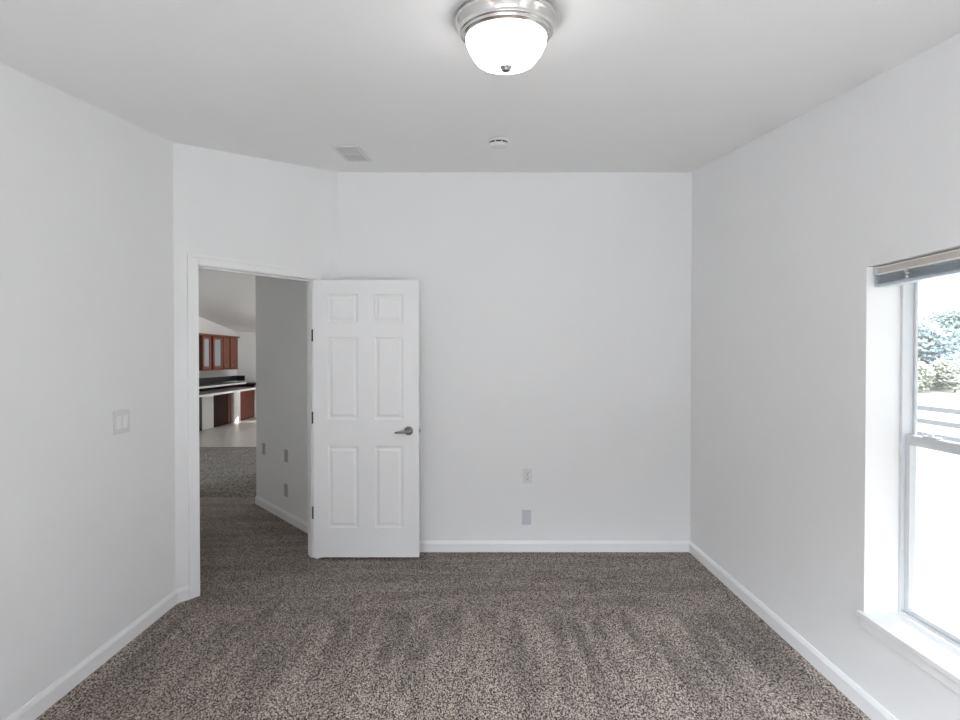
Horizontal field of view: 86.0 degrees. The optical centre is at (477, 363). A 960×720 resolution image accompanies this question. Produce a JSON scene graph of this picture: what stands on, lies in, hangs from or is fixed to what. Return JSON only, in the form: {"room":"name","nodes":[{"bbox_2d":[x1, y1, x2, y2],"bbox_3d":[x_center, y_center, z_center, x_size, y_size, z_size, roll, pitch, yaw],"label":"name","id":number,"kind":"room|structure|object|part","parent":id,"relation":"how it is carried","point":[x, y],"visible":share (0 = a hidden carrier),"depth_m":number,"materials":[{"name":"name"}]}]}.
{"room":"empty bedroom","nodes":[
{"label":"empty bedroom","id":0,"kind":"room"},
{"bbox_2d":[0,63,175,719],"bbox_3d":[-1.875,0.085,0.894,0.110,2.761,4.386,0,1,0],"label":"wall","id":1,"kind":"structure","parent":0,"point":[87,511],"depth_m":2.33,"materials":[{"name":"paint"}]},
{"bbox_2d":[5,589,176,719],"bbox_3d":[-1.813,1.424,0.910,0.013,0.083,4.390,0,1,0],"label":"baseboard","id":2,"kind":"structure","parent":1,"relation":"attached to","point":[48,697],"depth_m":2.40,"materials":[{"name":"white paint"}]},
{"bbox_2d":[113,409,129,434],"bbox_3d":[-1.815,0.297,2.625,0.010,0.120,0.120,0,1,0],"label":"light switch","id":3,"kind":"object","parent":1,"relation":"attached to","point":[121,418],"visible":1,"depth_m":2.62,"materials":[{"name":"white plastic"}]},
{"bbox_2d":[199,317,236,381],"bbox_3d":[-6.190,-0.199,8.498,0.120,3.170,9.200,0,1,0],"label":"wall","id":4,"kind":"structure","parent":0,"point":[205,326],"depth_m":11.98,"materials":[{"name":"paint"}]},
{"bbox_2d":[199,333,239,370],"bbox_3d":[-5.936,-0.240,11.213,0.383,0.785,2.470,0,1,0],"label":"upper cabinet","id":5,"kind":"object","parent":4,"relation":"attached to","point":[216,352],"visible":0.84,"depth_m":11.44,"materials":[{"name":"brown wood"}]},
{"bbox_3d":[-5.788,-0.230,10.979,0.021,0.706,0.355,0,1,0],"label":"door","id":6,"kind":"part","parent":5,"relation":"part of","materials":[{"name":"brown wood"}]},
{"bbox_3d":[-5.792,-0.230,10.979,0.006,0.586,0.205,0,1,0],"label":"glass pane","id":7,"kind":"part","parent":5,"relation":"part of","materials":[{"name":"glass"}]},
{"bbox_3d":[-5.788,-0.235,11.451,0.021,0.706,0.430,0,1,0],"label":"door","id":8,"kind":"part","parent":5,"relation":"part of","materials":[{"name":"brown wood"}]},
{"bbox_3d":[-5.792,-0.235,11.451,0.006,0.586,0.280,0,1,0],"label":"glass pane","id":9,"kind":"part","parent":5,"relation":"part of","materials":[{"name":"glass"}]},
{"bbox_3d":[-5.954,0.143,11.212,0.348,0.020,2.440,0,1,0],"label":"rail","id":10,"kind":"part","parent":5,"relation":"part of","materials":[{"name":"brown wood"}]},
{"bbox_3d":[-5.941,-0.615,11.209,0.373,0.035,2.470,0,1,0],"label":"crown","id":11,"kind":"part","parent":5,"relation":"part of","materials":[{"name":"brown wood"}]},
{"bbox_3d":[-5.788,-0.239,11.832,0.021,0.706,0.277,0,1,0],"label":"door","id":12,"kind":"part","parent":5,"relation":"part of","materials":[{"name":"brown wood"}]},
{"bbox_3d":[-5.788,-0.243,12.208,0.021,0.706,0.369,0,1,0],"label":"door","id":13,"kind":"part","parent":5,"relation":"part of","materials":[{"name":"brown wood"}]},
{"bbox_2d":[199,375,244,383],"bbox_3d":[-6.029,0.392,11.004,0.198,0.125,4.198,0,1,0],"label":"backsplash","id":14,"kind":"structure","parent":4,"relation":"attached to","point":[239,377],"depth_m":12.27,"materials":[{"name":"black stone"}]},
{"bbox_2d":[237,332,255,381],"bbox_3d":[-2.465,0.271,13.179,7.530,2.133,0.150,0,1,0],"label":"wall","id":15,"kind":"structure","parent":0,"point":[246,342],"depth_m":13.10,"materials":[{"name":"paint"}]},
{"bbox_2d":[173,143,337,588],"bbox_3d":[-1.482,-0.007,3.535,0.110,2.891,1.119,1,1,43],"label":"wall","id":16,"kind":"structure","parent":0,"point":[226,204],"depth_m":3.33,"materials":[{"name":"paint"}]},
{"bbox_2d":[176,585,189,602],"bbox_3d":[-1.790,1.401,3.124,0.013,0.083,0.076,1,1,43],"label":"baseboard","id":17,"kind":"structure","parent":16,"relation":"attached to","point":[182,593],"depth_m":3.12,"materials":[{"name":"white paint"}]},
{"bbox_2d":[187,253,323,598],"bbox_3d":[-1.495,0.382,3.514,0.128,2.113,0.922,1,1,43],"label":"door frame","id":18,"kind":"structure","parent":16,"relation":"attached to","point":[192,262],"depth_m":3.18,"materials":[{"name":"white paint"}]},
{"bbox_2d":[311,280,419,556],"bbox_3d":[-0.817,0.405,3.769,0.792,2.022,0.158,0,1,0],"label":"door","id":19,"kind":"structure","parent":16,"relation":"in","point":[365,333],"depth_m":3.75,"materials":[{"name":"white paint"}]},
{"bbox_3d":[-0.546,0.494,3.705,0.113,0.028,0.029,0,1,0],"label":"lever","id":20,"kind":"part","parent":19,"relation":"part of","materials":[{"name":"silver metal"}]},
{"bbox_2d":[255,276,307,522],"bbox_3d":[-1.645,-0.113,4.639,0.110,3.078,1.645,-1,1,-43],"label":"wall","id":21,"kind":"structure","parent":0,"point":[281,304],"depth_m":4.72,"materials":[{"name":"paint"}]},
{"bbox_2d":[262,443,264,454],"bbox_3d":[-2.107,0.840,5.059,0.008,0.114,0.070,-1,1,-43],"label":"power outlet","id":22,"kind":"object","parent":21,"relation":"attached to","point":[263,444],"visible":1,"depth_m":5.05,"materials":[{"name":"grey plastic"}]},
{"bbox_2d":[255,495,307,533],"bbox_3d":[-1.690,1.385,4.613,0.013,0.083,1.645,-1,1,-43],"label":"baseboard","id":23,"kind":"structure","parent":21,"relation":"attached to","point":[295,521],"depth_m":4.71,"materials":[{"name":"white paint"}]},
{"bbox_2d":[284,449,287,462],"bbox_3d":[-1.740,0.838,4.664,0.008,0.114,0.070,-1,1,-43],"label":"power outlet","id":24,"kind":"object","parent":21,"relation":"attached to","point":[285,450],"visible":1,"depth_m":4.66,"materials":[{"name":"grey plastic"}]},
{"bbox_2d":[284,483,287,496],"bbox_3d":[-1.744,1.151,4.673,0.007,0.114,0.070,-1,1,-43],"label":"wall plate","id":25,"kind":"object","parent":21,"relation":"attached to","point":[285,485],"visible":1,"depth_m":4.66,"materials":[{"name":"grey plastic"}]},
{"bbox_2d":[35,417,870,719],"bbox_3d":[-2.232,1.473,5.916,8.197,0.120,14.800,0,1,0],"label":"floor","id":26,"kind":"structure","parent":0,"point":[273,630],"depth_m":2.68,"materials":[{"name":"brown carpet"}]},
{"bbox_2d":[199,375,245,390],"bbox_3d":[-5.809,0.845,11.008,0.638,1.030,4.198,0,1,0],"label":"countertop","id":27,"kind":"structure","parent":26,"relation":"on","point":[210,383],"depth_m":11.71,"materials":[{"name":"black stone"}]},
{"bbox_2d":[199,387,255,430],"bbox_3d":[-5.271,0.958,10.319,0.718,0.818,3.417,0,1,0],"label":"breakfast bar","id":28,"kind":"object","parent":26,"relation":"on","point":[221,406],"visible":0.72,"depth_m":11.04,"materials":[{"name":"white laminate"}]},
{"bbox_3d":[-5.615,0.982,9.578,0.030,0.785,1.734,0,1,0],"label":"support panel","id":29,"kind":"part","parent":28,"relation":"part of","materials":[{"name":"black laminate"}]},
{"bbox_3d":[-5.615,0.971,10.683,0.030,0.785,0.446,0,1,0],"label":"white panel","id":30,"kind":"part","parent":28,"relation":"part of","materials":[{"name":"paint"}]},
{"bbox_3d":[-5.617,0.965,11.221,0.026,0.785,0.614,0,1,0],"label":"dark panel","id":31,"kind":"part","parent":28,"relation":"part of","materials":[{"name":"brown wood"}]},
{"bbox_2d":[199,387,255,394],"bbox_3d":[-5.265,0.568,10.181,0.670,0.030,3.150,0,1,0],"label":"countertop","id":32,"kind":"structure","parent":28,"relation":"on","point":[211,391],"depth_m":10.46,"materials":[{"name":"stone"}]},
{"bbox_3d":[-5.590,0.958,11.864,0.080,0.785,0.326,0,1,0],"label":"white post","id":33,"kind":"part","parent":28,"relation":"part of","materials":[{"name":"paint"}]},
{"bbox_2d":[239,382,255,386],"bbox_3d":[-5.414,0.910,12.859,1.428,0.860,0.498,0,1,0],"label":"countertop","id":34,"kind":"structure","parent":26,"relation":"on","point":[247,383],"depth_m":12.65,"materials":[{"name":"black stone"}]},
{"bbox_2d":[240,385,255,420],"bbox_3d":[-5.605,0.951,12.572,0.050,0.785,1.049,0,1,0],"label":"base cabinet","id":35,"kind":"object","parent":26,"relation":"on","point":[247,398],"visible":0.73,"depth_m":12.54,"materials":[{"name":"brown wood"}]},
{"bbox_3d":[-5.605,0.946,12.999,0.050,0.785,0.193,0,1,0],"label":"white panel","id":36,"kind":"part","parent":35,"relation":"part of","materials":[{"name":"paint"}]},
{"bbox_2d":[0,0,959,331],"bbox_3d":[-2.232,-1.281,5.887,8.197,1.192,14.800,0,1,0],"label":"ceiling","id":37,"kind":"structure","parent":0,"point":[616,85],"depth_m":2.08,"materials":[{"name":"paint"}]},
{"bbox_2d":[330,146,371,161],"bbox_3d":[-0.815,-1.357,3.341,0.176,0.061,0.381,0,1,0],"label":"ceiling vent","id":38,"kind":"object","parent":37,"relation":"in","point":[348,153],"visible":1,"depth_m":3.32,"materials":[{"name":"white plastic"}]},
{"bbox_3d":[-0.815,-1.359,3.341,0.136,0.002,0.344,0,9,0],"label":"duct shadow plate","id":39,"kind":"part","parent":38,"relation":"part of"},
{"bbox_2d":[488,137,508,148],"bbox_3d":[0.120,-1.290,3.017,0.120,0.055,0.119,0,1,16],"label":"smoke detector","id":40,"kind":"object","parent":37,"relation":"attached to","point":[495,142],"visible":1,"depth_m":2.98,"materials":[{"name":"white plastic"}]},
{"bbox_2d":[455,0,557,73],"bbox_3d":[0.089,-1.023,1.627,0.321,0.183,0.321,1,1,44],"label":"ceiling light","id":41,"kind":"object","parent":37,"relation":"attached to","point":[500,36],"visible":1,"depth_m":1.54,"materials":[{"name":"white glass"}]},
{"bbox_3d":[0.089,-0.991,1.639,0.256,0.085,0.254,0,9,0],"label":"lamp shade","id":42,"kind":"part","parent":41,"relation":"part of","materials":[{"name":"white glass"}]},
{"bbox_2d":[337,172,691,540],"bbox_3d":[0.327,-0.015,3.965,2.780,2.896,0.110,0,1,0],"label":"wall","id":43,"kind":"structure","parent":0,"point":[555,307],"depth_m":3.91,"materials":[{"name":"paint"}]},
{"bbox_2d":[522,510,530,524],"bbox_3d":[0.370,1.170,3.919,0.070,0.114,0.007,0,1,0],"label":"wall plate","id":44,"kind":"object","parent":43,"relation":"attached to","point":[526,514],"visible":1,"depth_m":3.92,"materials":[{"name":"grey plastic"}]},
{"bbox_2d":[523,468,531,482],"bbox_3d":[0.376,0.855,3.915,0.070,0.114,0.008,0,1,0],"label":"power outlet","id":45,"kind":"object","parent":43,"relation":"attached to","point":[527,472],"visible":1,"depth_m":3.91,"materials":[{"name":"white plastic"}]},
{"bbox_2d":[420,541,689,551],"bbox_3d":[0.277,1.393,3.918,2.680,0.083,0.013,0,1,0],"label":"baseboard","id":46,"kind":"structure","parent":43,"relation":"attached to","point":[425,546],"depth_m":3.91,"materials":[{"name":"white paint"}]},
{"bbox_2d":[690,33,959,719],"bbox_3d":[1.718,0.013,1.360,0.203,2.896,5.320,0,1,0],"label":"wall","id":47,"kind":"structure","parent":0,"point":[795,344],"depth_m":2.42,"materials":[{"name":"paint"}]},
{"bbox_2d":[689,541,897,719],"bbox_3d":[1.611,1.420,1.320,0.013,0.083,5.210,0,1,0],"label":"baseboard","id":48,"kind":"structure","parent":47,"relation":"attached to","point":[868,705],"depth_m":2.55,"materials":[{"name":"white paint"}]},
{"bbox_2d":[856,282,959,695],"bbox_3d":[1.708,0.357,1.575,0.225,1.506,1.186,0,1,0],"label":"window","id":49,"kind":"structure","parent":47,"relation":"in","point":[938,658],"depth_m":2.12,"materials":[{"name":"white plastic"}]},
{"bbox_3d":[1.676,1.058,1.582,0.162,0.022,1.186,0,1,0],"label":"sill","id":50,"kind":"part","parent":49,"relation":"part of","materials":[{"name":"white paint"}]},
{"bbox_3d":[1.807,-0.021,1.573,0.010,0.720,1.116,0,1,0],"label":"sash","id":51,"kind":"part","parent":49,"relation":"part of","materials":[{"name":"white plastic"}]},
{"bbox_3d":[1.788,0.326,1.577,0.063,1.442,1.146,0,1,0],"label":"frame","id":52,"kind":"part","parent":49,"relation":"part of","materials":[{"name":"white plastic"}]},
{"bbox_3d":[1.783,0.666,1.580,0.034,0.734,1.116,0,1,0],"label":"sash","id":53,"kind":"part","parent":49,"relation":"part of","materials":[{"name":"white plastic"}]},
{"bbox_2d":[873,248,959,286],"bbox_3d":[1.661,-0.351,1.569,0.065,0.085,1.134,0,1,0],"label":"window blind","id":54,"kind":"object","parent":47,"relation":"attached to","point":[943,264],"visible":1,"depth_m":1.92,"materials":[{"name":"beige metal"}]},
{"bbox_3d":[1.669,-0.314,1.570,0.050,0.011,1.126,0,1,0],"label":"rail","id":55,"kind":"part","parent":54,"relation":"part of","materials":[{"name":"grey metal"}]},
{"label":"outside","id":56,"kind":"structure","parent":0,"visible":0},
{"bbox_2d":[916,387,959,634],"bbox_3d":[0.000,1.936,40.022,280.000,0.200,200.000,0,1,0],"label":"ground","id":57,"kind":"structure","parent":56,"point":[938,468],"depth_m":12.29,"materials":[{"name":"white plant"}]},
{"bbox_2d":[918,358,935,391],"bbox_3d":[28.415,0.815,33.708,2.403,2.384,2.528,0,1,0],"label":"bush","id":58,"kind":"object","parent":57,"relation":"on","point":[926,375],"visible":0.35,"depth_m":32.89,"materials":[{"name":"green plant"}]},
{"bbox_2d":[917,405,959,442],"bbox_3d":[11.387,1.576,14.217,0.145,1.260,19.320,0,1,0],"label":"rail fence","id":59,"kind":"object","parent":57,"relation":"on","point":[919,407],"visible":0.02,"depth_m":12.60,"materials":[{"name":"grey wood"}]},
{"bbox_3d":[11.330,1.809,13.020,0.030,0.120,2.400,0,1,0],"label":"rail","id":60,"kind":"part","parent":59,"relation":"part of","materials":[{"name":"grey wood"}]},
{"bbox_3d":[11.330,1.469,13.016,0.030,0.120,2.400,0,1,0],"label":"rail","id":61,"kind":"part","parent":59,"relation":"part of","materials":[{"name":"grey wood"}]},
{"bbox_3d":[11.330,1.139,13.013,0.030,0.120,2.400,0,1,0],"label":"rail","id":62,"kind":"part","parent":59,"relation":"part of","materials":[{"name":"grey wood"}]},
{"bbox_2d":[918,318,959,388],"bbox_3d":[33.035,-0.688,38.510,5.646,5.835,6.672,0,1,21],"label":"tree","id":63,"kind":"object","parent":57,"relation":"on","point":[934,343],"visible":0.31,"depth_m":36.59,"materials":[{"name":"blue plant"}]},
{"bbox_2d":[919,305,959,351],"bbox_3d":[41.791,-1.632,43.916,7.543,7.065,6.656,0,1,0],"label":"tree","id":64,"kind":"object","parent":57,"relation":"on","point":[948,318],"visible":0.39,"depth_m":43.33,"materials":[{"name":"green plant"}]},
{"bbox_2d":[931,358,959,391],"bbox_3d":[31.236,0.787,33.925,2.454,2.434,2.674,0,1,35],"label":"bush","id":65,"kind":"object","parent":57,"relation":"on","point":[947,373],"visible":0.96,"depth_m":33.65,"materials":[{"name":"green plant"}]},
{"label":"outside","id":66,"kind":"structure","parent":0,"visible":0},
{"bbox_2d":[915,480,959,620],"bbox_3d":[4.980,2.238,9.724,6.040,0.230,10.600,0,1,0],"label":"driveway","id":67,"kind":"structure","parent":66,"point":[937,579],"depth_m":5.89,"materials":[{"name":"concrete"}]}
]}

